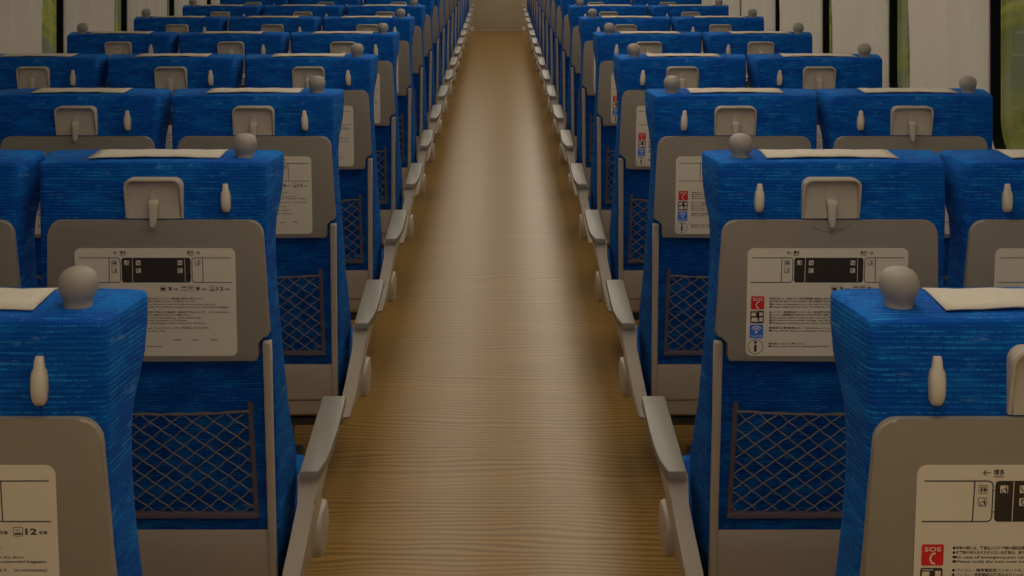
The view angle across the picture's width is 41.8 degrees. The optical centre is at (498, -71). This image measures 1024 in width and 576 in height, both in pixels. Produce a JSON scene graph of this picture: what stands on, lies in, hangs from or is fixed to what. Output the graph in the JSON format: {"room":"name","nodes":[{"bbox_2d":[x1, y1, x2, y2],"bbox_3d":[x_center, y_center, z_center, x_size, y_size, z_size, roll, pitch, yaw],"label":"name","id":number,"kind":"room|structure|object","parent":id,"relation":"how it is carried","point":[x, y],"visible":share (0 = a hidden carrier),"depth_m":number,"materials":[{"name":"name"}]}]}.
{"room":"train carriage","nodes":[
{"label":"train carriage","id":0,"kind":"room"},
{"bbox_2d":[0,0,219,53],"bbox_3d":[-1.919,0.513,9.155,0.144,2.200,25.110,0,0,0],"label":"wall","id":1,"kind":"structure","parent":0,"point":[20,20],"depth_m":6.12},
{"bbox_2d":[56,0,65,53],"bbox_3d":[-1.996,0.348,5.840,0.038,0.678,0.548,0,0,0],"label":"window","id":2,"kind":"structure","parent":1,"relation":"in","point":[60,4],"depth_m":6.09,"materials":[{"name":"black"}]},
{"bbox_2d":[121,0,128,30],"bbox_3d":[-1.996,0.348,6.880,0.038,0.678,0.548,0,0,0],"label":"window","id":3,"kind":"structure","parent":1,"relation":"in","point":[124,3],"depth_m":7.13,"materials":[{"name":"black glass"}]},
{"bbox_2d":[169,0,175,15],"bbox_3d":[-1.996,0.348,7.920,0.038,0.678,0.548,0,0,0],"label":"window","id":4,"kind":"structure","parent":1,"relation":"in","point":[172,3],"depth_m":8.17,"materials":[{"name":"black glass"}]},
{"bbox_2d":[295,31,693,575],"bbox_3d":[-0.255,1.639,9.000,3.560,0.050,24.800,0,0,0],"label":"floor","id":5,"kind":"structure","parent":0,"point":[495,433],"depth_m":4.68,"materials":[{"name":"beige wood"}]},
{"bbox_2d":[0,149,45,287],"bbox_3d":[-1.142,1.025,2.879,0.470,1.176,0.665,0,0,0],"label":"seat","id":6,"kind":"object","parent":5,"relation":"on","point":[19,169],"visible":0.12,"depth_m":2.58,"materials":[{"name":"blue fabric"}]},
{"bbox_2d":[0,53,108,90],"bbox_3d":[-1.619,1.006,4.959,0.470,1.215,0.665,0,0,0],"label":"seat","id":7,"kind":"object","parent":5,"relation":"on","point":[17,70],"visible":0.02,"depth_m":4.65,"materials":[{"name":"blue fabric"}]},
{"bbox_2d":[0,266,147,575],"bbox_3d":[-0.628,1.006,1.839,0.546,1.215,0.668,0,0,0],"label":"seat","id":8,"kind":"object","parent":5,"relation":"on","point":[72,353],"visible":1,"depth_m":1.53,"materials":[{"name":"blue fabric"}]},
{"bbox_2d":[0,88,171,287],"bbox_3d":[-1.142,1.025,3.919,0.470,1.176,0.665,0,0,0],"label":"seat","id":9,"kind":"object","parent":5,"relation":"on","point":[47,120],"visible":0.02,"depth_m":3.61,"materials":[{"name":"blue fabric"}]},
{"bbox_2d":[67,23,178,87],"bbox_3d":[-1.619,1.006,5.999,0.470,1.215,0.665,0,0,0],"label":"seat","id":10,"kind":"object","parent":5,"relation":"on","point":[110,43],"visible":0.03,"depth_m":5.69,"materials":[{"name":"blue fabric"}]},
{"bbox_2d":[108,53,243,148],"bbox_3d":[-1.142,1.025,4.959,0.470,1.176,0.665,0,0,0],"label":"seat","id":11,"kind":"object","parent":5,"relation":"on","point":[173,71],"visible":0.06,"depth_m":4.65,"materials":[{"name":"blue fabric"}]},
{"bbox_2d":[134,9,227,52],"bbox_3d":[-1.619,1.006,7.039,0.470,1.215,0.665,0,0,0],"label":"seat","id":12,"kind":"object","parent":5,"relation":"on","point":[180,24],"visible":0.04,"depth_m":6.73,"materials":[{"name":"blue fabric"}]},
{"bbox_2d":[40,133,345,575],"bbox_3d":[-0.628,1.006,2.879,0.546,1.215,0.668,0,0,0],"label":"seat","id":13,"kind":"object","parent":5,"relation":"on","point":[221,486],"visible":0.64,"depth_m":2.63,"materials":[{"name":"blue fabric"}]},
{"bbox_2d":[278,455,303,569],"bbox_3d":[-0.665,1.308,3.026,0.444,0.121,0.370,0,0,0],"label":"seat cushion","id":14,"kind":"object","parent":13,"relation":"on","point":[299,458],"depth_m":2.88,"materials":[{"name":"blue fabric"}]},
{"bbox_2d":[183,0,263,30],"bbox_3d":[-1.619,1.006,8.079,0.470,1.215,0.665,0,0,0],"label":"seat","id":15,"kind":"object","parent":5,"relation":"on","point":[229,10],"visible":0.02,"depth_m":7.77,"materials":[{"name":"blue fabric"}]},
{"bbox_2d":[179,31,288,87],"bbox_3d":[-1.142,1.025,5.999,0.470,1.176,0.665,0,0,0],"label":"seat","id":16,"kind":"object","parent":5,"relation":"on","point":[244,43],"visible":0.02,"depth_m":5.69,"materials":[{"name":"blue fabric"}]},
{"bbox_2d":[220,0,290,15],"bbox_3d":[-1.619,1.006,9.119,0.470,1.215,0.665,0,0,0],"label":"seat","id":17,"kind":"object","parent":5,"relation":"on","point":[223,2],"visible":0.02,"depth_m":8.81,"materials":[{"name":"blue fabric"}]},
{"bbox_2d":[229,16,320,52],"bbox_3d":[-1.142,1.025,7.039,0.470,1.176,0.665,0,0,0],"label":"seat","id":18,"kind":"object","parent":5,"relation":"on","point":[290,24],"visible":0.02,"depth_m":6.73,"materials":[{"name":"blue fabric"}]},
{"bbox_2d":[172,76,383,454],"bbox_3d":[-0.628,1.006,3.919,0.546,1.215,0.668,0,0,0],"label":"seat","id":19,"kind":"object","parent":5,"relation":"on","point":[324,355],"visible":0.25,"depth_m":3.67,"materials":[{"name":"blue fabric"}]},
{"bbox_2d":[338,326,352,395],"bbox_3d":[-0.665,1.308,4.066,0.444,0.121,0.370,0,0,0],"label":"seat cushion","id":20,"kind":"object","parent":19,"relation":"on","point":[341,386],"depth_m":3.90,"materials":[{"name":"blue fabric"}]},
{"bbox_2d":[265,4,344,30],"bbox_3d":[-1.142,1.025,8.079,0.470,1.176,0.665,0,0,0],"label":"seat","id":21,"kind":"object","parent":5,"relation":"on","point":[321,11],"visible":0.02,"depth_m":7.77,"materials":[{"name":"blue fabric"}]},
{"bbox_2d":[245,43,406,319],"bbox_3d":[-0.628,1.006,4.959,0.546,1.215,0.668,0,0,0],"label":"seat","id":22,"kind":"object","parent":5,"relation":"on","point":[355,73],"visible":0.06,"depth_m":4.70,"materials":[{"name":"blue fabric"}]},
{"bbox_2d":[378,249,383,279],"bbox_3d":[-0.665,1.308,5.106,0.444,0.121,0.370,0,0,0],"label":"seat cushion","id":23,"kind":"object","parent":22,"relation":"on","point":[382,256],"depth_m":5.12,"materials":[{"name":"blue fabric"}]},
{"bbox_2d":[292,0,362,15],"bbox_3d":[-1.142,1.025,9.119,0.470,1.176,0.665,0,0,0],"label":"seat","id":24,"kind":"object","parent":5,"relation":"on","point":[294,2],"visible":0.02,"depth_m":8.81,"materials":[{"name":"blue fabric"}]},
{"bbox_2d":[291,23,422,248],"bbox_3d":[-0.628,1.006,5.999,0.546,1.215,0.668,0,0,0],"label":"seat","id":25,"kind":"object","parent":5,"relation":"on","point":[384,44],"visible":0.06,"depth_m":5.74,"materials":[{"name":"blue fabric"}]},
{"bbox_2d":[323,9,432,197],"bbox_3d":[-0.628,1.006,7.039,0.546,1.215,0.668,0,0,0],"label":"seat","id":26,"kind":"object","parent":5,"relation":"on","point":[405,25],"visible":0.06,"depth_m":6.78,"materials":[{"name":"blue fabric"}]},
{"bbox_2d":[346,0,441,161],"bbox_3d":[-0.628,1.006,8.079,0.546,1.215,0.668,0,0,0],"label":"seat","id":27,"kind":"object","parent":5,"relation":"on","point":[417,11],"visible":0.06,"depth_m":7.81,"materials":[{"name":"blue fabric"}]},
{"bbox_2d":[364,0,447,134],"bbox_3d":[-0.628,1.006,9.119,0.546,1.215,0.668,0,0,0],"label":"seat","id":28,"kind":"object","parent":5,"relation":"on","point":[428,32],"visible":0.04,"depth_m":8.88,"materials":[{"name":"blue fabric"}]},
{"bbox_2d":[432,0,452,114],"bbox_3d":[-0.628,1.006,10.159,0.546,1.215,0.668,0,0,0],"label":"seat","id":29,"kind":"object","parent":5,"relation":"on","point":[435,21],"visible":0.02,"depth_m":9.95,"materials":[{"name":"blue fabric"}]},
{"bbox_2d":[439,0,456,97],"bbox_3d":[-0.628,1.006,11.199,0.546,1.215,0.668,0,0,0],"label":"seat","id":30,"kind":"object","parent":5,"relation":"on","point":[453,61],"visible":0.04,"depth_m":10.99,"materials":[{"name":"blue fabric"}]},
{"bbox_2d":[445,0,460,83],"bbox_3d":[-0.628,1.006,12.239,0.546,1.215,0.668,0,0,0],"label":"seat","id":31,"kind":"object","parent":5,"relation":"on","point":[456,53],"visible":0.02,"depth_m":12.05,"materials":[{"name":"blue fabric"}]},
{"bbox_2d":[450,0,463,71],"bbox_3d":[-0.628,1.006,13.279,0.546,1.215,0.668,0,0,0],"label":"seat","id":32,"kind":"object","parent":5,"relation":"on","point":[452,18],"visible":0.02,"depth_m":13.09,"materials":[{"name":"blue fabric"}]},
{"bbox_2d":[454,0,465,61],"bbox_3d":[-0.628,1.006,14.319,0.546,1.215,0.668,0,0,0],"label":"seat","id":33,"kind":"object","parent":5,"relation":"on","point":[463,32],"visible":0.02,"depth_m":14.15,"materials":[{"name":"blue"}]},
{"bbox_2d":[457,0,467,52],"bbox_3d":[-0.628,1.006,15.359,0.546,1.215,0.668,0,0,0],"label":"seat","id":34,"kind":"object","parent":5,"relation":"on","point":[465,26],"visible":0.06,"depth_m":15.20,"materials":[{"name":"blue"}]},
{"bbox_2d":[460,0,469,44],"bbox_3d":[-0.628,1.006,16.399,0.546,1.215,0.668,0,0,0],"label":"seat","id":35,"kind":"object","parent":5,"relation":"on","point":[467,20],"visible":0.08,"depth_m":16.27,"materials":[{"name":"blue"}]},
{"bbox_2d":[463,0,471,37],"bbox_3d":[-0.628,1.006,17.439,0.546,1.215,0.668,0,0,0],"label":"seat","id":36,"kind":"object","parent":5,"relation":"on","point":[469,14],"visible":0.04,"depth_m":17.33,"materials":[{"name":"blue"}]},
{"bbox_2d":[465,0,473,31],"bbox_3d":[-0.628,1.006,18.479,0.546,1.215,0.668,0,0,0],"label":"seat","id":37,"kind":"object","parent":5,"relation":"on","point":[466,3],"visible":0.02,"depth_m":18.38,"materials":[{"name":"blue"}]},
{"bbox_2d":[467,0,474,26],"bbox_3d":[-0.628,1.006,19.519,0.546,1.215,0.668,0,0,0],"label":"seat","id":38,"kind":"object","parent":5,"relation":"on","point":[472,5],"visible":0.04,"depth_m":19.44,"materials":[{"name":"grey plastic"}]},
{"bbox_2d":[521,0,528,26],"bbox_3d":[0.603,1.006,19.519,0.546,1.215,0.668,0,0,0],"label":"seat","id":39,"kind":"object","parent":5,"relation":"on","point":[523,5],"visible":0.05,"depth_m":19.43,"materials":[{"name":"blue"}]},
{"bbox_2d":[523,0,530,31],"bbox_3d":[0.603,1.006,18.479,0.546,1.215,0.668,0,0,0],"label":"seat","id":40,"kind":"object","parent":5,"relation":"on","point":[524,9],"visible":0.06,"depth_m":18.36,"materials":[{"name":"blue"}]},
{"bbox_2d":[524,0,532,37],"bbox_3d":[0.603,1.006,17.439,0.546,1.215,0.668,0,0,0],"label":"seat","id":41,"kind":"object","parent":5,"relation":"on","point":[526,14],"visible":0.06,"depth_m":17.34,"materials":[{"name":"blue fabric"}]},
{"bbox_2d":[526,0,534,44],"bbox_3d":[0.603,1.006,16.399,0.546,1.215,0.668,0,0,0],"label":"seat","id":42,"kind":"object","parent":5,"relation":"on","point":[528,20],"visible":0.07,"depth_m":16.27,"materials":[{"name":"blue"}]},
{"bbox_2d":[527,0,537,52],"bbox_3d":[0.603,1.006,15.359,0.546,1.215,0.668,0,0,0],"label":"seat","id":43,"kind":"object","parent":5,"relation":"on","point":[530,26],"visible":0.02,"depth_m":15.20,"materials":[{"name":"blue fabric"}]},
{"bbox_2d":[530,0,541,61],"bbox_3d":[0.603,1.006,14.319,0.546,1.215,0.668,0,0,0],"label":"seat","id":44,"kind":"object","parent":5,"relation":"on","point":[532,32],"visible":0.02,"depth_m":14.16,"materials":[{"name":"blue"}]},
{"bbox_2d":[532,0,545,71],"bbox_3d":[0.603,1.006,13.279,0.546,1.215,0.668,0,0,0],"label":"seat","id":45,"kind":"object","parent":5,"relation":"on","point":[534,40],"visible":0.02,"depth_m":13.10,"materials":[{"name":"blue"}]},
{"bbox_2d":[535,0,549,83],"bbox_3d":[0.603,1.006,12.239,0.546,1.215,0.668,0,0,0],"label":"seat","id":46,"kind":"object","parent":5,"relation":"on","point":[538,52],"visible":0.02,"depth_m":12.04,"materials":[{"name":"blue"}]},
{"bbox_2d":[538,0,554,97],"bbox_3d":[0.603,1.006,11.199,0.546,1.215,0.668,0,0,0],"label":"seat","id":47,"kind":"object","parent":5,"relation":"on","point":[541,60],"visible":0.03,"depth_m":11.00,"materials":[{"name":"blue"}]},
{"bbox_2d":[542,0,561,114],"bbox_3d":[0.603,1.006,10.159,0.546,1.215,0.668,0,0,0],"label":"seat","id":48,"kind":"object","parent":5,"relation":"on","point":[558,17],"visible":0.02,"depth_m":9.95,"materials":[{"name":"blue"}]},
{"bbox_2d":[546,0,630,134],"bbox_3d":[0.603,1.006,9.119,0.546,1.215,0.668,0,0,0],"label":"seat","id":49,"kind":"object","parent":5,"relation":"on","point":[565,40],"visible":0.02,"depth_m":8.87,"materials":[{"name":"blue fabric"}]},
{"bbox_2d":[552,0,647,162],"bbox_3d":[0.603,1.006,8.079,0.546,1.215,0.668,0,0,0],"label":"seat","id":50,"kind":"object","parent":5,"relation":"on","point":[574,11],"visible":0.03,"depth_m":7.81,"materials":[{"name":"blue fabric"}]},
{"bbox_2d":[560,9,670,198],"bbox_3d":[0.603,1.006,7.039,0.546,1.215,0.668,0,0,0],"label":"seat","id":51,"kind":"object","parent":5,"relation":"on","point":[592,23],"visible":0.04,"depth_m":6.77,"materials":[{"name":"blue fabric"}]},
{"bbox_2d":[570,23,700,249],"bbox_3d":[0.603,1.006,5.999,0.546,1.215,0.668,0,0,0],"label":"seat","id":52,"kind":"object","parent":5,"relation":"on","point":[606,44],"visible":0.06,"depth_m":5.74,"materials":[{"name":"blue fabric"}]},
{"bbox_2d":[584,43,745,319],"bbox_3d":[0.603,1.006,4.959,0.546,1.215,0.668,0,0,0],"label":"seat","id":53,"kind":"object","parent":5,"relation":"on","point":[635,73],"visible":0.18,"depth_m":4.70,"materials":[{"name":"blue fabric"}]},
{"bbox_2d":[607,249,612,279],"bbox_3d":[0.640,1.308,5.106,0.444,0.121,0.370,0,0,0],"label":"seat cushion","id":54,"kind":"object","parent":53,"relation":"on","point":[608,251],"depth_m":5.13,"materials":[{"name":"blue fabric"}]},
{"bbox_2d":[631,0,701,15],"bbox_3d":[1.115,1.006,9.119,0.470,1.215,0.665,0,0,0],"label":"seat","id":55,"kind":"object","parent":5,"relation":"on","point":[633,2],"visible":0.02,"depth_m":8.81,"materials":[{"name":"blue fabric"}]},
{"bbox_2d":[649,0,728,30],"bbox_3d":[1.115,1.006,8.079,0.470,1.215,0.665,0,0,0],"label":"seat","id":56,"kind":"object","parent":5,"relation":"on","point":[718,9],"visible":0.02,"depth_m":7.77,"materials":[{"name":"blue fabric"}]},
{"bbox_2d":[606,76,816,454],"bbox_3d":[0.603,1.006,3.919,0.546,1.215,0.668,0,0,0],"label":"seat","id":57,"kind":"object","parent":5,"relation":"on","point":[662,356],"visible":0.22,"depth_m":3.66,"materials":[{"name":"blue fabric"}]},
{"bbox_2d":[636,326,650,395],"bbox_3d":[0.640,1.308,4.066,0.444,0.121,0.370,0,0,0],"label":"seat cushion","id":58,"kind":"object","parent":57,"relation":"on","point":[647,385],"depth_m":3.90,"materials":[{"name":"blue fabric"}]},
{"bbox_2d":[671,9,763,53],"bbox_3d":[1.115,1.006,7.039,0.470,1.215,0.665,0,0,0],"label":"seat","id":59,"kind":"object","parent":5,"relation":"on","point":[751,22],"visible":0.02,"depth_m":6.73,"materials":[{"name":"blue fabric"}]},
{"bbox_2d":[702,23,811,87],"bbox_3d":[1.115,1.006,5.999,0.470,1.215,0.665,0,0,0],"label":"seat","id":60,"kind":"object","parent":5,"relation":"on","point":[746,43],"visible":0.06,"depth_m":5.69,"materials":[{"name":"blue fabric"}]},
{"bbox_2d":[642,133,944,575],"bbox_3d":[0.603,1.006,2.879,0.546,1.215,0.668,0,0,0],"label":"seat","id":61,"kind":"object","parent":5,"relation":"on","point":[759,489],"visible":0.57,"depth_m":2.62,"materials":[{"name":"blue fabric"}]},
{"bbox_2d":[682,455,707,569],"bbox_3d":[0.640,1.308,3.026,0.444,0.121,0.370,0,0,0],"label":"seat cushion","id":62,"kind":"object","parent":61,"relation":"on","point":[686,458],"depth_m":2.90,"materials":[{"name":"blue fabric"}]},
{"bbox_2d":[747,43,881,148],"bbox_3d":[1.115,1.006,4.959,0.470,1.215,0.665,0,0,0],"label":"seat","id":63,"kind":"object","parent":5,"relation":"on","point":[814,71],"visible":0.07,"depth_m":4.65,"materials":[{"name":"blue fabric"}]},
{"bbox_2d":[816,76,992,286],"bbox_3d":[1.115,1.006,3.919,0.470,1.215,0.665,0,0,0],"label":"seat","id":64,"kind":"object","parent":5,"relation":"on","point":[936,120],"visible":0.09,"depth_m":3.61,"materials":[{"name":"blue fabric"}]},
{"bbox_2d":[830,266,1023,575],"bbox_3d":[0.603,1.006,1.839,0.546,1.215,0.668,0,0,0],"label":"seat","id":65,"kind":"object","parent":5,"relation":"on","point":[931,380],"visible":1,"depth_m":1.53,"materials":[{"name":"blue fabric"}]},
{"bbox_2d":[939,149,1023,286],"bbox_3d":[1.115,1.006,2.879,0.470,1.215,0.665,0,0,0],"label":"seat","id":66,"kind":"object","parent":5,"relation":"on","point":[984,188],"visible":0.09,"depth_m":2.57,"materials":[{"name":"blue fabric"}]},
{"bbox_2d":[469,0,526,26],"bbox_3d":[-0.255,0.513,21.425,3.660,2.200,0.050,0,0,0],"label":"wall","id":67,"kind":"structure","parent":0,"point":[470,1],"depth_m":21.40,"materials":[{"name":"beige"}]},
{"bbox_2d":[474,0,521,29],"bbox_3d":[-0.015,0.628,21.377,0.770,1.930,0.044,0,0,0],"label":"door","id":68,"kind":"structure","parent":67,"relation":"in","point":[488,14],"depth_m":21.38,"materials":[{"name":"beige"}]},
{"bbox_2d":[470,27,525,30],"bbox_3d":[-0.255,1.579,21.393,3.460,0.070,0.011,0,0,0],"label":"baseboard","id":69,"kind":"structure","parent":67,"relation":"attached to","point":[471,28],"depth_m":21.39,"materials":[{"name":"grey plastic"}]},
{"bbox_2d":[702,0,985,89],"bbox_3d":[1.409,0.513,9.155,0.144,2.200,25.110,0,0,0],"label":"wall","id":70,"kind":"structure","parent":0,"point":[947,38],"depth_m":4.45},
{"bbox_2d":[739,0,740,15],"bbox_3d":[1.486,0.348,7.920,0.038,0.678,0.548,0,0,0],"label":"window","id":71,"kind":"structure","parent":70,"relation":"in","point":[739,0],"depth_m":8.18,"materials":[{"name":"black"}]},
{"bbox_2d":[774,0,779,30],"bbox_3d":[1.486,0.348,6.880,0.038,0.678,0.548,0,0,0],"label":"window","id":72,"kind":"structure","parent":70,"relation":"in","point":[776,2],"depth_m":7.13,"materials":[{"name":"black glass"}]},
{"bbox_2d":[821,0,828,52],"bbox_3d":[1.486,0.348,5.840,0.038,0.678,0.548,0,0,0],"label":"window","id":73,"kind":"structure","parent":70,"relation":"in","point":[824,3],"depth_m":6.09,"materials":[{"name":"black"}]},
{"bbox_2d":[886,0,897,87],"bbox_3d":[1.486,0.348,4.800,0.038,0.678,0.548,0,0,0],"label":"window","id":74,"kind":"structure","parent":70,"relation":"in","point":[891,5],"depth_m":5.05,"materials":[{"name":"black glass"}]},
{"bbox_2d":[986,0,1006,148],"bbox_3d":[1.486,0.348,3.760,0.038,0.678,0.548,0,0,0],"label":"window","id":75,"kind":"structure","parent":70,"relation":"in","point":[993,7],"depth_m":4.01,"materials":[{"name":"black"}]},
{"label":"outside","id":76,"kind":"structure","parent":0,"visible":0},
{"bbox_2d":[829,0,1023,148],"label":"window","id":77,"kind":"structure","parent":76,"point":[1012,11],"depth_m":13.86,"materials":[{"name":"glass"}]},
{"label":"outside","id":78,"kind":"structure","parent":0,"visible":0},
{"bbox_2d":[42,0,168,52],"bbox_3d":[-6.650,-0.012,29.400,5.399,5.550,70.800,0,0,0],"label":"grassy bank","id":79,"kind":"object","parent":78,"point":[49,6],"visible":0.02,"depth_m":17.17,"materials":[{"name":"green plant"}]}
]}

